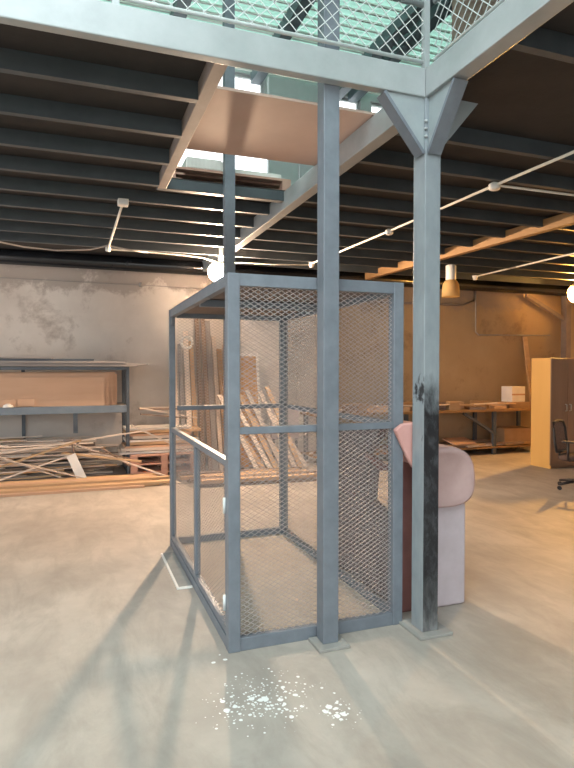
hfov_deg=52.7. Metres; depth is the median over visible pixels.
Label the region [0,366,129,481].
storage rack
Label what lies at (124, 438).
board
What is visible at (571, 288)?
lamp
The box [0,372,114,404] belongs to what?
plywood sheet
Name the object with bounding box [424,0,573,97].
steel beam
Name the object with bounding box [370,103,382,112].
window
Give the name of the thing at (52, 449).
strip
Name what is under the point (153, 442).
board
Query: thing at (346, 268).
joist
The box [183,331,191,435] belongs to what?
plank
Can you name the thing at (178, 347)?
plank
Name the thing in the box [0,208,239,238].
joist
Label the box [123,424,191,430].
board
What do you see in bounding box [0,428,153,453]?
strip
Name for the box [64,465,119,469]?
strip
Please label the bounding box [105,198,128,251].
conduit
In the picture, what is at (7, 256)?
ceiling beam
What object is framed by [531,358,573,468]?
tall cabinet
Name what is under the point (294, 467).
batten
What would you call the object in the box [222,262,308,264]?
cable
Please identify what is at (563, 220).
timber beam
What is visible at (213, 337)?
plank
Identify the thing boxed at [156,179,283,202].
steel beam
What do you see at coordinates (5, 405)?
dome
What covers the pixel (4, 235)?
joist
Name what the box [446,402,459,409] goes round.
wood offcut
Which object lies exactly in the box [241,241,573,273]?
joist
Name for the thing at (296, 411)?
screen
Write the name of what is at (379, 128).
steel beam
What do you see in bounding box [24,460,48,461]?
strip
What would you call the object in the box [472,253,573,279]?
conduit
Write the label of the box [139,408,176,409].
batten
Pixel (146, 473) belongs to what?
plank
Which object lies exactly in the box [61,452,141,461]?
strip
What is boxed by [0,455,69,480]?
strip
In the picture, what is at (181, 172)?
wooden pallet
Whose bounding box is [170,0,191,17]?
rafter
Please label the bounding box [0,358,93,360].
sheet
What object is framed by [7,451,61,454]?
strip
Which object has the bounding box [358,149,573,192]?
joist
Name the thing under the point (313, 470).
batten
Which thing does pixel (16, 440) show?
strip
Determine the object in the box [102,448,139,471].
strip
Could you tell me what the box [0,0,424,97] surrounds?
steel beam
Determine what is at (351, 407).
wood offcut
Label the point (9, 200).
joist
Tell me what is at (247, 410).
plank
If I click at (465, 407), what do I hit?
wood offcut
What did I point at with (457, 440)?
board
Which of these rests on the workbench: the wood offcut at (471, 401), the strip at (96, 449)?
the wood offcut at (471, 401)
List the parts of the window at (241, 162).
pane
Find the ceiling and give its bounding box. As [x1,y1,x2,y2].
[0,2,573,273]
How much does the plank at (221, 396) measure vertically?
1.208 m
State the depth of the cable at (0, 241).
7.54 m
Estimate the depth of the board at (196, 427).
8.70 m
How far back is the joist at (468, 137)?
4.35 m
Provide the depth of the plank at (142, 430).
8.44 m
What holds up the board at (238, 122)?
on the steel beam at (379, 128)
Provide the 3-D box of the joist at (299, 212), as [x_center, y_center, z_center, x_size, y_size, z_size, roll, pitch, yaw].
[4.106,-1.894,7.737,8.940,0.113,0.050,-1,1,-20]
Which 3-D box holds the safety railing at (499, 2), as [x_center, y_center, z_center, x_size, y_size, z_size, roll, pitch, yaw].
[1.717,-2.325,1.073,0.040,1.044,4.943,-1,1,-20]
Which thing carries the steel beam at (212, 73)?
attached to the steel beam at (95, 20)
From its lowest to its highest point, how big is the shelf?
0.030 m
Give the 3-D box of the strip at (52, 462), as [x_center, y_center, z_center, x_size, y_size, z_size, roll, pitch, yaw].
[-4.168,1.134,7.859,2.200,0.019,0.036,-1,1,-20]
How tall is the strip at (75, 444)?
0.499 m
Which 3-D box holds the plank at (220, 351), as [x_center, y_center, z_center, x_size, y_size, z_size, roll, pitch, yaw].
[-1.044,0.387,9.443,0.081,1.939,0.639,0,1,-19]
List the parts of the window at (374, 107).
pane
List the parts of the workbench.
leg, leg, leg, leg, leg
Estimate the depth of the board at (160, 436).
8.59 m
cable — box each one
[0,241,147,252]
[111,249,216,262]
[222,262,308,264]
[475,291,549,335]
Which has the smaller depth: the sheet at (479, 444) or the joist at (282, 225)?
the joist at (282, 225)
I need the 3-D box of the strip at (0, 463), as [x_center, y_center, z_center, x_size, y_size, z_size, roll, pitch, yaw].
[-4.405,1.081,7.734,2.599,0.112,0.051,-1,1,-20]
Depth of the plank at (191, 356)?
9.33 m
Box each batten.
[139,407,196,417]
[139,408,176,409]
[140,413,187,418]
[142,406,176,407]
[177,467,301,476]
[180,467,297,480]
[189,470,315,482]
[200,473,316,483]
[200,478,316,486]
[204,469,305,476]
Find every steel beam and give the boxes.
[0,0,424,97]
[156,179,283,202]
[157,62,227,188]
[202,108,398,271]
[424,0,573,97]
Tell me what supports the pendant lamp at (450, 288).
hanging from the joist at (252, 245)
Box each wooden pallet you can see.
[130,451,193,463]
[130,455,193,472]
[130,463,193,475]
[172,166,290,189]
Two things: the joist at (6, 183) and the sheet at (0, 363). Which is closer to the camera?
the joist at (6, 183)
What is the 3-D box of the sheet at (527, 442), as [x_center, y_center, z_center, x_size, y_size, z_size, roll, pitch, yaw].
[4.499,1.131,11.452,0.900,0.056,0.501,-1,2,-23]
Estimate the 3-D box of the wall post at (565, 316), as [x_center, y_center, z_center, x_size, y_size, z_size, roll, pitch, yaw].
[5.380,-0.266,12.002,1.145,3.152,0.150,-1,1,-20]
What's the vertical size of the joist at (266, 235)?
0.113 m
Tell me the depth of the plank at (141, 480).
7.76 m
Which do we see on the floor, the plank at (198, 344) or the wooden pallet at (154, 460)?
the plank at (198, 344)
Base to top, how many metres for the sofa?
1.220 m
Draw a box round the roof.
[100,0,451,94]
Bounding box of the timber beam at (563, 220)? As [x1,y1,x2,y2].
[365,213,573,279]
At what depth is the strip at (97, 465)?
8.19 m
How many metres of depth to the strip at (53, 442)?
8.12 m
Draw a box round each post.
[267,76,297,184]
[524,294,570,357]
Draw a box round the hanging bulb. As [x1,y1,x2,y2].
[208,256,222,280]
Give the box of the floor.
[0,446,573,767]
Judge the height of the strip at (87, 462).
0.040 m
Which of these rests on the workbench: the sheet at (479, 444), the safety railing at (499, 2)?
the sheet at (479, 444)
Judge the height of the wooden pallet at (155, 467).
0.122 m
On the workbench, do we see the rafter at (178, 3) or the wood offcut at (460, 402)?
the wood offcut at (460, 402)
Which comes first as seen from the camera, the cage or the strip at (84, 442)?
the cage
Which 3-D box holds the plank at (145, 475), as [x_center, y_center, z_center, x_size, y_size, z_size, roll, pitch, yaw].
[-3.127,1.328,7.784,2.702,0.031,0.096,-1,1,-20]
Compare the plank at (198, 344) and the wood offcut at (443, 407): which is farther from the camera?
the wood offcut at (443, 407)
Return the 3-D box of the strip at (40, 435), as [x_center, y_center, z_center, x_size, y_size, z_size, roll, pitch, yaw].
[-4.617,0.796,8.115,2.200,0.080,0.038,0,1,-18]
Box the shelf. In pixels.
[301,444,530,457]
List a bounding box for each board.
[0,399,15,406]
[18,399,34,405]
[118,448,192,454]
[119,445,192,451]
[121,442,189,448]
[122,431,190,436]
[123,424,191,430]
[123,426,200,433]
[123,435,198,441]
[130,440,187,444]
[131,435,179,438]
[186,86,375,165]
[442,437,475,444]
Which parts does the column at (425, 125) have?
plate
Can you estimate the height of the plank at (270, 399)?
1.333 m
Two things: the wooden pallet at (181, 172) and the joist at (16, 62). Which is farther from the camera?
the wooden pallet at (181, 172)
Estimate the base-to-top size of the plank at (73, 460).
0.386 m
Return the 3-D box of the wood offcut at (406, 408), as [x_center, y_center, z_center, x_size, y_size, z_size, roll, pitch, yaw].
[2.078,0.447,10.411,0.203,0.080,0.175,0,1,-8]
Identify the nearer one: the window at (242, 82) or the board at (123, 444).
the board at (123, 444)
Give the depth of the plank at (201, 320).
9.30 m
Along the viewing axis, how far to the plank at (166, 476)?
7.79 m
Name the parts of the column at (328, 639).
plate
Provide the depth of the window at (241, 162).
9.91 m
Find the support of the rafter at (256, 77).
attached to the roof
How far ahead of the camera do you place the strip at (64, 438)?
8.29 m
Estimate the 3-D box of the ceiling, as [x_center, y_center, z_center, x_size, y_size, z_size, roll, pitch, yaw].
[1.832,-1.837,2.224,17.000,0.035,16.200,-1,1,-20]
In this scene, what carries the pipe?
attached to the wall
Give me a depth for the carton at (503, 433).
11.27 m
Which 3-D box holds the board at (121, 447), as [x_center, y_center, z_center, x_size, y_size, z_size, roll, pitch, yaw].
[-1.964,0.953,8.839,1.126,0.040,0.520,-1,1,-21]
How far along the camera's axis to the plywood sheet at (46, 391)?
8.14 m
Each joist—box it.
[0,47,197,102]
[0,93,181,138]
[0,127,168,165]
[0,154,158,186]
[0,176,269,215]
[0,193,253,227]
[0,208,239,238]
[0,220,222,246]
[0,231,218,255]
[235,249,573,279]
[235,257,573,285]
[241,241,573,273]
[253,231,573,265]
[268,220,573,255]
[284,207,573,244]
[304,193,573,230]
[339,172,573,213]
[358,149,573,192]
[396,127,573,163]
[510,27,573,63]
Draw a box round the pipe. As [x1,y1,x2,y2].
[367,291,474,305]
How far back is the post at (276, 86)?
9.36 m
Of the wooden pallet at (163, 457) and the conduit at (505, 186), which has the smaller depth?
the conduit at (505, 186)
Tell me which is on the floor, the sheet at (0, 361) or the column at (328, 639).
the column at (328, 639)
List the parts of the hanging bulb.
bulb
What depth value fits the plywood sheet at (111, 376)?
8.47 m
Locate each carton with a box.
[491,426,530,441]
[501,386,524,401]
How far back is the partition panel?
7.09 m
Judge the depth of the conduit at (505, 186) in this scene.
5.23 m
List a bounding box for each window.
[178,149,298,178]
[218,73,263,92]
[339,98,358,109]
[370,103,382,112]
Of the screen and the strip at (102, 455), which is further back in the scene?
the screen
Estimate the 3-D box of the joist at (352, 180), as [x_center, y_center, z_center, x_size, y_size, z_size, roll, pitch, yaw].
[4.505,-1.868,6.647,8.940,0.113,0.050,-1,1,-20]
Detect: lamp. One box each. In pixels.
[442,264,459,297]
[567,284,573,302]
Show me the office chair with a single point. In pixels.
(568, 456)
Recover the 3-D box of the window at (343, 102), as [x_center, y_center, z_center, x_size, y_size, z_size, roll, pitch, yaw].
[1.042,-4.882,10.569,0.600,0.650,0.050,-1,1,-20]
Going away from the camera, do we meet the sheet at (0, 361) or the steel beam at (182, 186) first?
the steel beam at (182, 186)
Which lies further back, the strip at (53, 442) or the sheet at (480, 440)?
the sheet at (480, 440)
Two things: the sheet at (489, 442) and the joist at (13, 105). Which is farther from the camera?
the sheet at (489, 442)
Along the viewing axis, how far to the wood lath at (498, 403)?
11.07 m
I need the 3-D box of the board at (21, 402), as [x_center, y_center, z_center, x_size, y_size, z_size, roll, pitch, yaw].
[-3.603,0.257,8.007,0.210,0.100,0.015,-1,1,-20]
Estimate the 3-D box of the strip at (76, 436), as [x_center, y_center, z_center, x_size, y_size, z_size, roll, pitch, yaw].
[-4.129,0.815,8.335,2.600,0.014,0.052,-1,1,-21]
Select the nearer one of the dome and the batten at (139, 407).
the dome
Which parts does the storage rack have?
timber strip, timber strip, timber strip, timber strip, timber strip, shelf panel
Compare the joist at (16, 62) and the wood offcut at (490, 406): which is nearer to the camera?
the joist at (16, 62)
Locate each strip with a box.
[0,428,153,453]
[0,435,41,438]
[0,439,20,440]
[0,439,81,467]
[0,439,96,443]
[0,440,26,442]
[0,441,95,444]
[0,442,63,445]
[0,442,93,448]
[0,444,102,454]
[0,448,100,452]
[0,454,30,456]
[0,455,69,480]
[0,455,110,462]
[0,458,83,477]
[0,462,66,466]
[0,463,61,464]
[0,465,104,472]
[0,468,38,470]
[0,469,63,474]
[4,453,98,457]
[5,463,84,468]
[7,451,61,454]
[11,459,112,466]
[17,453,116,459]
[21,436,94,439]
[21,459,96,462]
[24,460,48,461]
[27,438,80,440]
[44,452,83,453]
[45,464,116,468]
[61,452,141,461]
[64,462,96,464]
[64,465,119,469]
[75,444,165,475]
[89,451,150,461]
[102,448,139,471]
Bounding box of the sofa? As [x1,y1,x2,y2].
[338,429,474,611]
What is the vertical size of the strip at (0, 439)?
0.054 m
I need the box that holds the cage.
[169,272,403,653]
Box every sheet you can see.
[0,357,52,358]
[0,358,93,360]
[0,361,126,362]
[0,363,147,364]
[0,364,137,366]
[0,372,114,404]
[0,373,109,404]
[0,377,104,406]
[110,375,112,404]
[115,374,116,404]
[439,442,465,447]
[443,443,485,445]
[466,439,502,447]
[477,441,523,443]
[488,439,530,444]
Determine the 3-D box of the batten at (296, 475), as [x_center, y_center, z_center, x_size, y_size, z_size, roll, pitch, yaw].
[-0.348,1.327,8.160,1.736,0.045,0.120,0,1,-17]
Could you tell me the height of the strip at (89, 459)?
0.030 m
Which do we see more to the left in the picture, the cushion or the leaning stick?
the cushion
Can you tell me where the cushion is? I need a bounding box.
[393,421,411,466]
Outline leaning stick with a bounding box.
[522,337,531,404]
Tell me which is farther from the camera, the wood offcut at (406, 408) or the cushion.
the wood offcut at (406, 408)
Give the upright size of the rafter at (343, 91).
0.190 m
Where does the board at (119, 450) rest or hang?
on the wooden pallet at (163, 457)
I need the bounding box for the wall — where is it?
[0,69,573,469]
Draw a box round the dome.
[2,404,12,407]
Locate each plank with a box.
[0,473,158,482]
[0,474,151,483]
[0,475,156,485]
[0,475,169,488]
[0,479,169,493]
[0,480,150,489]
[0,485,144,497]
[67,453,86,477]
[131,425,181,449]
[175,341,180,471]
[177,336,193,471]
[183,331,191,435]
[188,341,197,436]
[194,319,205,470]
[200,319,212,470]
[205,321,217,469]
[211,336,223,469]
[216,349,223,454]
[217,394,258,468]
[240,394,277,467]
[240,409,269,467]
[243,435,264,467]
[245,390,278,464]
[254,417,289,466]
[258,391,296,466]
[265,386,301,466]
[273,413,305,466]
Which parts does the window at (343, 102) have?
pane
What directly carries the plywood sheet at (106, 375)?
on the storage rack
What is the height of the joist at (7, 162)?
0.113 m
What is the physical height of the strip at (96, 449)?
0.070 m
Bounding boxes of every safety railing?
[111,0,429,68]
[433,0,504,60]
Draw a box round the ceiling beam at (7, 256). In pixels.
[0,248,570,295]
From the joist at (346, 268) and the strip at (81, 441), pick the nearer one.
the strip at (81, 441)
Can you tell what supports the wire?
attached to the insulator
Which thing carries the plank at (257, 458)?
on the floor
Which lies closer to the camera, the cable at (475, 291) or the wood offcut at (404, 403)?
the wood offcut at (404, 403)
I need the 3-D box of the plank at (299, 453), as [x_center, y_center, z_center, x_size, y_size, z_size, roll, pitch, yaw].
[0.042,0.913,9.427,0.605,0.899,0.062,0,1,7]
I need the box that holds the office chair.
[552,419,573,489]
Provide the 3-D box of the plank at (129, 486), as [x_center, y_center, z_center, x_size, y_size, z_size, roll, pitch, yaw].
[-3.341,1.405,7.404,2.963,0.031,0.095,-1,1,-20]
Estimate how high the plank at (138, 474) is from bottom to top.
0.031 m
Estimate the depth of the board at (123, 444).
8.57 m
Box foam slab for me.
[235,169,280,177]
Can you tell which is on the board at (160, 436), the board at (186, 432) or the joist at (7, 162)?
the board at (186, 432)
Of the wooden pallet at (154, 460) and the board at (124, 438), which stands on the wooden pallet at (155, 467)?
the wooden pallet at (154, 460)
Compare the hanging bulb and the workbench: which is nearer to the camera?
the hanging bulb
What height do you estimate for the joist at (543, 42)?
0.113 m
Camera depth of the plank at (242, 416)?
9.09 m
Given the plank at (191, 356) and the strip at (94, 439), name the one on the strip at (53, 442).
the strip at (94, 439)
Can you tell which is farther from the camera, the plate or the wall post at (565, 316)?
the wall post at (565, 316)
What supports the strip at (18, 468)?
on the strip at (58, 469)
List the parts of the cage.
corner post, rail, rail, rail, rail, panel, panel, rail, corner post, rail, roof plate, corner post, panel, rail, panel, rail, rail, rail, rail, rail, panel, panel, corner post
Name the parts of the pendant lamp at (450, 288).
lamp shade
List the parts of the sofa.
panel, rail, arm, arm panel, rolled arm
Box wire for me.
[0,277,202,288]
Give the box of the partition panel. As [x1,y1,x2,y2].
[452,0,498,40]
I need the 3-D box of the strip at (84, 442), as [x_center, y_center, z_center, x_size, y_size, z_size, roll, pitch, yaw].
[-3.821,0.871,7.966,2.200,0.052,0.039,-1,1,-21]
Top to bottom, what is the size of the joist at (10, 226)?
0.113 m
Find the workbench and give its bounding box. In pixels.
[300,407,530,462]
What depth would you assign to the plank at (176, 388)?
9.24 m
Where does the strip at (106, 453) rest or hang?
on the strip
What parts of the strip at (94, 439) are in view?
timber strip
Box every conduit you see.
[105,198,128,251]
[308,150,573,267]
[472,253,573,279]
[500,184,573,195]
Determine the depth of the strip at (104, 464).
8.39 m
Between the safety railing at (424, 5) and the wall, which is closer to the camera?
the safety railing at (424, 5)
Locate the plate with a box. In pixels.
[161,552,191,589]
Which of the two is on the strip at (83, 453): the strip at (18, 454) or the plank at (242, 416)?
the strip at (18, 454)
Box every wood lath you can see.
[474,402,497,404]
[486,403,515,404]
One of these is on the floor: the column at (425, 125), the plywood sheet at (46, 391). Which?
the column at (425, 125)
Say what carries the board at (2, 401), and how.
on the storage rack
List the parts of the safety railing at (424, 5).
rail, post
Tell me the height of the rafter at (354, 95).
0.190 m
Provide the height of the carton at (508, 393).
0.300 m
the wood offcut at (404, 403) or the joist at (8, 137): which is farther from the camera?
the wood offcut at (404, 403)
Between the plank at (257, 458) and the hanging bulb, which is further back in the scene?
the plank at (257, 458)
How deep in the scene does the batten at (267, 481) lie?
8.10 m
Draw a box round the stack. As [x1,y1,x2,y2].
[182,156,222,170]
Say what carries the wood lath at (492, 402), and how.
on the wood lath
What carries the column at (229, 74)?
on the floor
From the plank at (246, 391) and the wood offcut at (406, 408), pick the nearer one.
the plank at (246, 391)
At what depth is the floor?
3.17 m
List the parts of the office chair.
frame, seat, leg, arm post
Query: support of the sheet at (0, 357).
on the sheet at (1, 359)
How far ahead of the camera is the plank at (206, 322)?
9.39 m
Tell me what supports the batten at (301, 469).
on the batten
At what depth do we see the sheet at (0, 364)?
8.14 m
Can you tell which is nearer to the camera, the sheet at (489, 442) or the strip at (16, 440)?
the strip at (16, 440)
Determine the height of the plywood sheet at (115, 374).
0.453 m
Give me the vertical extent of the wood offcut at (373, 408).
0.056 m
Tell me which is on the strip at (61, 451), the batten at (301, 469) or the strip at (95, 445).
the strip at (95, 445)
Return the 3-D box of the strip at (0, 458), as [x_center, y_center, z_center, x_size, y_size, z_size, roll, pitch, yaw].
[-3.201,1.198,7.964,1.541,0.454,0.070,0,1,-14]
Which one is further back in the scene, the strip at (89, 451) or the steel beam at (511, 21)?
the strip at (89, 451)
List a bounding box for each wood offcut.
[342,405,357,412]
[343,403,367,411]
[367,408,387,411]
[403,402,412,410]
[403,406,409,410]
[439,402,445,409]
[446,401,463,408]
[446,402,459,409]
[464,406,485,409]
[470,400,490,407]
[489,405,506,408]
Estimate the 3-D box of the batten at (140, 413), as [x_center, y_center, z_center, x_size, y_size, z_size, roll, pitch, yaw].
[-1.816,0.475,8.571,0.714,0.106,0.035,-1,2,-30]
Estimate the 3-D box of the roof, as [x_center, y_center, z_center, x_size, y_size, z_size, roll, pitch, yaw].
[1.833,-5.141,2.143,17.000,0.085,16.202,-1,1,-20]
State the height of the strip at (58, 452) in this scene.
0.058 m
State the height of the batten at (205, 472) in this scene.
0.045 m
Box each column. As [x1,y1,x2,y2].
[222,0,234,529]
[308,0,349,653]
[377,77,477,640]
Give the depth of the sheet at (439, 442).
10.73 m
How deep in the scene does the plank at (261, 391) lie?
9.33 m
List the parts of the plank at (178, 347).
white coil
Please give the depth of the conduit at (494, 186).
5.20 m
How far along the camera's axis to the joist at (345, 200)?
6.24 m
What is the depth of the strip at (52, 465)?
8.24 m
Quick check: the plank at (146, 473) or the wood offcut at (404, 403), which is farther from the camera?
the wood offcut at (404, 403)
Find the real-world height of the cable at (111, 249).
0.084 m
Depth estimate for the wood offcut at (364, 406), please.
10.19 m
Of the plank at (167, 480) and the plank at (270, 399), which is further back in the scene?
the plank at (270, 399)
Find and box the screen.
[271,409,298,458]
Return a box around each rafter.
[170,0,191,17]
[250,0,315,85]
[339,0,434,99]
[348,0,451,101]
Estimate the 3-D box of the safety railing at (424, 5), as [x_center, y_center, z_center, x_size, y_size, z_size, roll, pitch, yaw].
[-1.511,-2.361,2.575,5.006,1.044,0.040,-1,1,-20]
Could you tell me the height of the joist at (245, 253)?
0.113 m
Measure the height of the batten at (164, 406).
0.024 m
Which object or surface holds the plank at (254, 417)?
on the floor
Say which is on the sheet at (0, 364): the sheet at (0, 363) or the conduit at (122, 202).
the sheet at (0, 363)
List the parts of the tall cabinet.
door, door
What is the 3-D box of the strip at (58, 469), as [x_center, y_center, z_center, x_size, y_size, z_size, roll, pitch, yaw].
[-3.683,1.226,8.044,1.100,0.060,0.050,0,1,-18]
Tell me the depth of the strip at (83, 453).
8.06 m
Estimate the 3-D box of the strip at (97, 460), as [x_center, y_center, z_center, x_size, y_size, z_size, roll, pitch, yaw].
[-3.485,1.146,8.295,2.200,0.051,0.038,-1,1,-21]
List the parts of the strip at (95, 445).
timber strip, timber strip, timber strip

